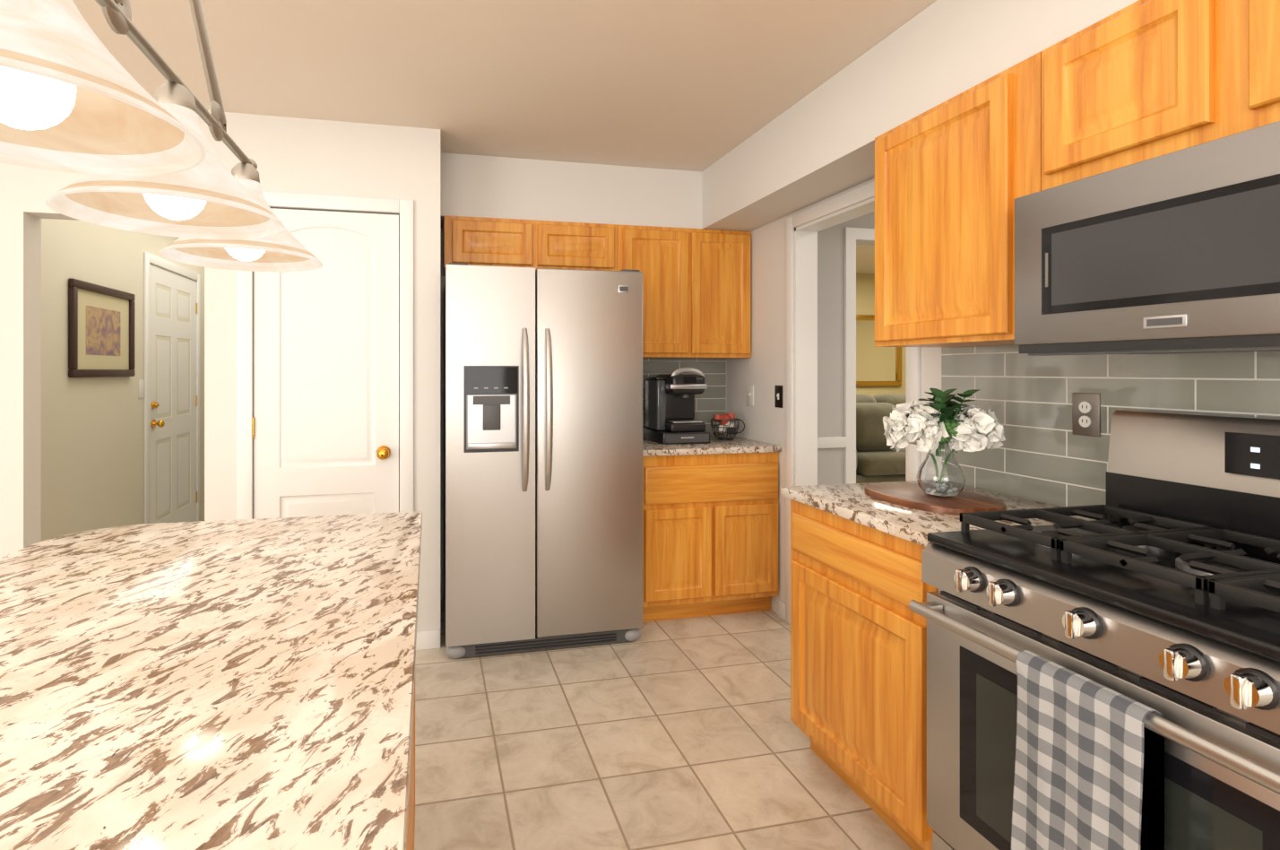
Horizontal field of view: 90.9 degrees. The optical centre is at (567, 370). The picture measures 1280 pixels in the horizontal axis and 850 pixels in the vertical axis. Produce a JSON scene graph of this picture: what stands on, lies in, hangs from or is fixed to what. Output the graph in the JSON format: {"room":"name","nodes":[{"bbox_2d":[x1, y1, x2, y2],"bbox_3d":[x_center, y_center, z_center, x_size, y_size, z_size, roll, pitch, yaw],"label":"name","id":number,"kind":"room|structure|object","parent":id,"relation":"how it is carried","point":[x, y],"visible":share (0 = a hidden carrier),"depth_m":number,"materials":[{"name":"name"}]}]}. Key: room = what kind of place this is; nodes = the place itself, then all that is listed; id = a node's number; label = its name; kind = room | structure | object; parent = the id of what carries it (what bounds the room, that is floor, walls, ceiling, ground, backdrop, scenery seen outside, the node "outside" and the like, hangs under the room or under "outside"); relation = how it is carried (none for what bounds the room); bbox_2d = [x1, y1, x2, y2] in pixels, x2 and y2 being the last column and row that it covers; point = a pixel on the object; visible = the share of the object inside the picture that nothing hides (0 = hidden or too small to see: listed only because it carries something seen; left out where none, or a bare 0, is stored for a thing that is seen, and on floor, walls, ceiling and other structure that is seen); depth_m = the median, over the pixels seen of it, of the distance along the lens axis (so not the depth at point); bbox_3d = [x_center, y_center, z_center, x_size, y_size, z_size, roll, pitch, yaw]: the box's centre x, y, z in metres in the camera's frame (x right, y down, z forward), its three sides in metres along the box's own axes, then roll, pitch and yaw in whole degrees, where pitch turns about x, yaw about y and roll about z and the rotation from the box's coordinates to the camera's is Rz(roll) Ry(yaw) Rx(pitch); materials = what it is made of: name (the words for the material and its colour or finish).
{"room":"kitchen","nodes":[
{"label":"kitchen","id":0,"kind":"room"},
{"bbox_2d":[72,0,936,273],"bbox_3d":[0.980,-1.186,2.059,11.200,0.100,10.800,0,0,-12],"label":"ceiling","id":1,"kind":"structure","parent":0,"point":[669,84],"depth_m":2.31,"materials":[{"name":"paint"}]},
{"bbox_2d":[0,0,323,272],"bbox_3d":[-0.564,-0.675,0.900,0.288,0.917,0.988,0,0,-12],"label":"pendant light","id":2,"kind":"object","parent":1,"relation":"hanging from","point":[67,104],"visible":1,"depth_m":0.69,"materials":[{"name":"white glass"}]},
{"bbox_2d":[0,112,1279,631],"bbox_3d":[1.007,0.084,2.167,10.300,2.440,10.200,0,0,-12],"label":"wall","id":3,"kind":"structure","parent":0,"point":[72,448],"depth_m":2.88,"materials":[{"name":"paint"}]},
{"bbox_2d":[68,277,134,377],"bbox_3d":[-2.748,-0.229,3.716,0.028,0.535,0.720,0,0,-12],"label":"picture frame","id":4,"kind":"object","parent":3,"relation":"attached to","point":[101,318],"visible":1,"depth_m":3.66,"materials":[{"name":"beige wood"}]},
{"bbox_2d":[138,380,144,397],"bbox_3d":[-2.871,0.124,4.216,0.006,0.120,0.070,0,0,-12],"label":"switch","id":5,"kind":"object","parent":3,"relation":"attached to","point":[141,382],"visible":1,"depth_m":4.21,"materials":[{"name":"white plastic"}]},
{"bbox_2d":[149,264,197,523],"bbox_3d":[-2.974,0.281,4.771,0.108,2.034,0.910,0,0,-12],"label":"door","id":6,"kind":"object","parent":3,"relation":"attached to","point":[175,425],"depth_m":4.73,"materials":[{"name":"white wood"}]},
{"bbox_2d":[251,207,398,518],"bbox_3d":[-1.087,0.287,2.824,0.630,2.022,0.110,0,0,-12],"label":"door","id":7,"kind":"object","parent":3,"relation":"attached to","point":[325,419],"depth_m":2.85,"materials":[{"name":"white wood"}]},
{"bbox_2d":[143,181,920,624],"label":"door frame","id":8,"kind":"structure","parent":3,"relation":"in","point":[800,241],"depth_m":3.18,"materials":[{"name":"white wood"}]},
{"bbox_2d":[442,215,751,358],"bbox_3d":[0.180,-0.439,3.576,1.741,0.730,0.331,0,0,-12],"label":"upper cabinet","id":9,"kind":"object","parent":3,"relation":"attached to","point":[696,282],"visible":0.94,"depth_m":3.49,"materials":[{"name":"brown wood"}]},
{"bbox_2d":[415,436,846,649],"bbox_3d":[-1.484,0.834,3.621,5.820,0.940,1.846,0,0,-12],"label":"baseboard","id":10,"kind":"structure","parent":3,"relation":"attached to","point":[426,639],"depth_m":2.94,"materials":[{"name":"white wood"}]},
{"bbox_2d":[746,384,753,406],"bbox_3d":[1.061,0.143,3.609,0.014,0.117,0.072,0,0,-12],"label":"switch plates","id":11,"kind":"object","parent":3,"relation":"attached to","point":[749,388],"depth_m":3.62,"materials":[{"name":"white plastic"}]},
{"bbox_2d":[774,385,782,407],"bbox_3d":[1.126,0.139,3.317,0.014,0.115,0.070,0,0,-12],"label":"switch plates","id":12,"kind":"object","parent":3,"relation":"attached to","point":[778,396],"depth_m":3.33,"materials":[{"name":"black plastic"}]},
{"bbox_2d":[440,0,1138,231],"bbox_3d":[0.846,-0.971,0.503,1.764,0.329,6.619,0,0,-12],"label":"soffit","id":13,"kind":"structure","parent":3,"relation":"attached to","point":[821,147],"depth_m":2.65,"materials":[{"name":"paint"}]},
{"bbox_2d":[856,314,901,386],"bbox_3d":[3.511,-0.231,7.304,0.900,0.830,0.033,0,0,-12],"label":"mirror","id":14,"kind":"object","parent":3,"relation":"attached to","point":[875,366],"visible":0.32,"depth_m":7.32,"materials":[{"name":"gold glass"}]},
{"bbox_2d":[874,0,1279,347],"bbox_3d":[1.386,-0.443,1.373,0.328,0.722,1.685,0,0,-12],"label":"upper cabinet","id":15,"kind":"object","parent":3,"relation":"attached to","point":[1148,79],"visible":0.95,"depth_m":1.61,"materials":[{"name":"brown wood"}]},
{"bbox_2d":[1014,121,1279,355],"bbox_3d":[1.382,-0.232,1.227,0.398,0.392,0.762,0,0,-12],"label":"microwave","id":16,"kind":"object","parent":15,"relation":"attached to","point":[1179,251],"visible":1,"depth_m":1.25,"materials":[{"name":"grey metal"}]},
{"bbox_2d":[1072,392,1100,436],"bbox_3d":[1.464,0.124,1.766,0.010,0.120,0.075,0,0,-12],"label":"outlet plate","id":17,"kind":"object","parent":3,"relation":"attached to","point":[1085,407],"visible":1,"depth_m":1.76,"materials":[{"name":"silver metal"}]},
{"bbox_2d":[414,599,912,849],"bbox_3d":[0.980,1.354,2.059,11.200,0.100,10.800,0,0,-12],"label":"floor","id":18,"kind":"structure","parent":0,"point":[680,735],"depth_m":2.15,"materials":[{"name":"tile"}]},
{"bbox_2d":[406,680,415,849],"bbox_3d":[-0.672,0.867,1.035,0.793,0.875,1.180,0,0,-12],"label":"base cabinet","id":19,"kind":"object","parent":18,"relation":"on","point":[410,829],"visible":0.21,"depth_m":1.45,"materials":[{"name":"brown wood"}]},
{"bbox_2d":[0,510,422,849],"bbox_3d":[-0.682,0.409,1.030,0.850,0.040,1.255,0,0,-12],"label":"countertop","id":20,"kind":"structure","parent":19,"relation":"on","point":[241,684],"depth_m":0.78,"materials":[{"name":"stone"}]},
{"bbox_2d":[443,262,642,657],"bbox_3d":[-0.163,0.410,3.227,0.928,1.788,0.833,0,0,-12],"label":"refrigerator","id":21,"kind":"object","parent":18,"relation":"on","point":[543,367],"visible":1,"depth_m":2.88,"materials":[{"name":"grey metal"}]},
{"bbox_2d":[642,451,778,621],"bbox_3d":[0.681,0.868,3.535,0.781,0.873,0.626,0,0,-12],"label":"base cabinet","id":22,"kind":"object","parent":18,"relation":"on","point":[711,522],"visible":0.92,"depth_m":3.24,"materials":[{"name":"brown wood"}]},
{"bbox_2d":[642,434,781,456],"bbox_3d":[0.671,0.415,3.526,0.804,0.032,0.633,0,0,-12],"label":"countertop","id":23,"kind":"structure","parent":22,"relation":"on","point":[738,445],"depth_m":3.27,"materials":[{"name":"stone"}]},
{"bbox_2d":[642,367,709,444],"bbox_3d":[0.614,0.191,3.545,0.275,0.415,0.340,0,0,-12],"label":"coffee maker","id":24,"kind":"object","parent":23,"relation":"on","point":[670,398],"visible":1,"depth_m":3.46,"materials":[{"name":"black plastic"}]},
{"bbox_2d":[710,413,744,440],"bbox_3d":[0.916,0.321,3.612,0.170,0.153,0.170,0,0,33],"label":"basket","id":25,"kind":"object","parent":23,"relation":"on","point":[724,419],"visible":1,"depth_m":3.59,"materials":[{"name":"black metal"}]},
{"bbox_2d":[790,499,937,849],"bbox_3d":[1.119,0.868,1.899,0.623,0.873,0.632,0,0,-12],"label":"base cabinet","id":26,"kind":"object","parent":18,"relation":"on","point":[859,648],"visible":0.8,"depth_m":1.77,"materials":[{"name":"brown wood"}]},
{"bbox_2d":[780,480,1095,546],"bbox_3d":[1.113,0.415,1.904,0.633,0.032,0.650,0,0,-12],"label":"countertop","id":27,"kind":"structure","parent":26,"relation":"on","point":[850,501],"depth_m":1.82,"materials":[{"name":"stone"}]},
{"bbox_2d":[864,482,1006,515],"bbox_3d":[1.113,0.389,1.919,0.290,0.020,0.410,0,0,-12],"label":"cutting board","id":28,"kind":"object","parent":27,"relation":"on","point":[903,494],"visible":0.85,"depth_m":1.85,"materials":[{"name":"brown wood"}]},
{"bbox_2d":[882,388,1005,497],"bbox_3d":[1.131,0.214,1.893,0.346,0.326,0.169,0,0,1],"label":"vase","id":29,"kind":"object","parent":28,"relation":"on","point":[940,428],"visible":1,"depth_m":1.85,"materials":[{"name":"clear glass"}]},
{"bbox_2d":[856,393,905,483],"bbox_3d":[3.169,0.754,5.833,2.200,1.060,0.970,0,0,-12],"label":"sofa","id":30,"kind":"object","parent":18,"relation":"on","point":[876,462],"visible":0.19,"depth_m":5.35,"materials":[{"name":"fabric"}]},
{"bbox_2d":[908,409,1279,849],"bbox_3d":[1.219,0.694,1.200,0.683,1.180,0.760,0,0,-12],"label":"stove","id":31,"kind":"object","parent":18,"relation":"on","point":[1167,600],"visible":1,"depth_m":1.28,"materials":[{"name":"silver metal"}]},
{"bbox_2d":[1011,649,1164,849],"bbox_3d":[0.896,0.786,1.093,0.056,0.499,0.220,0,0,-12],"label":"hanging towel","id":32,"kind":"object","parent":31,"relation":"hanging from","point":[1089,774],"visible":0.99,"depth_m":1.07,"materials":[{"name":"grey fabric"}]}
]}

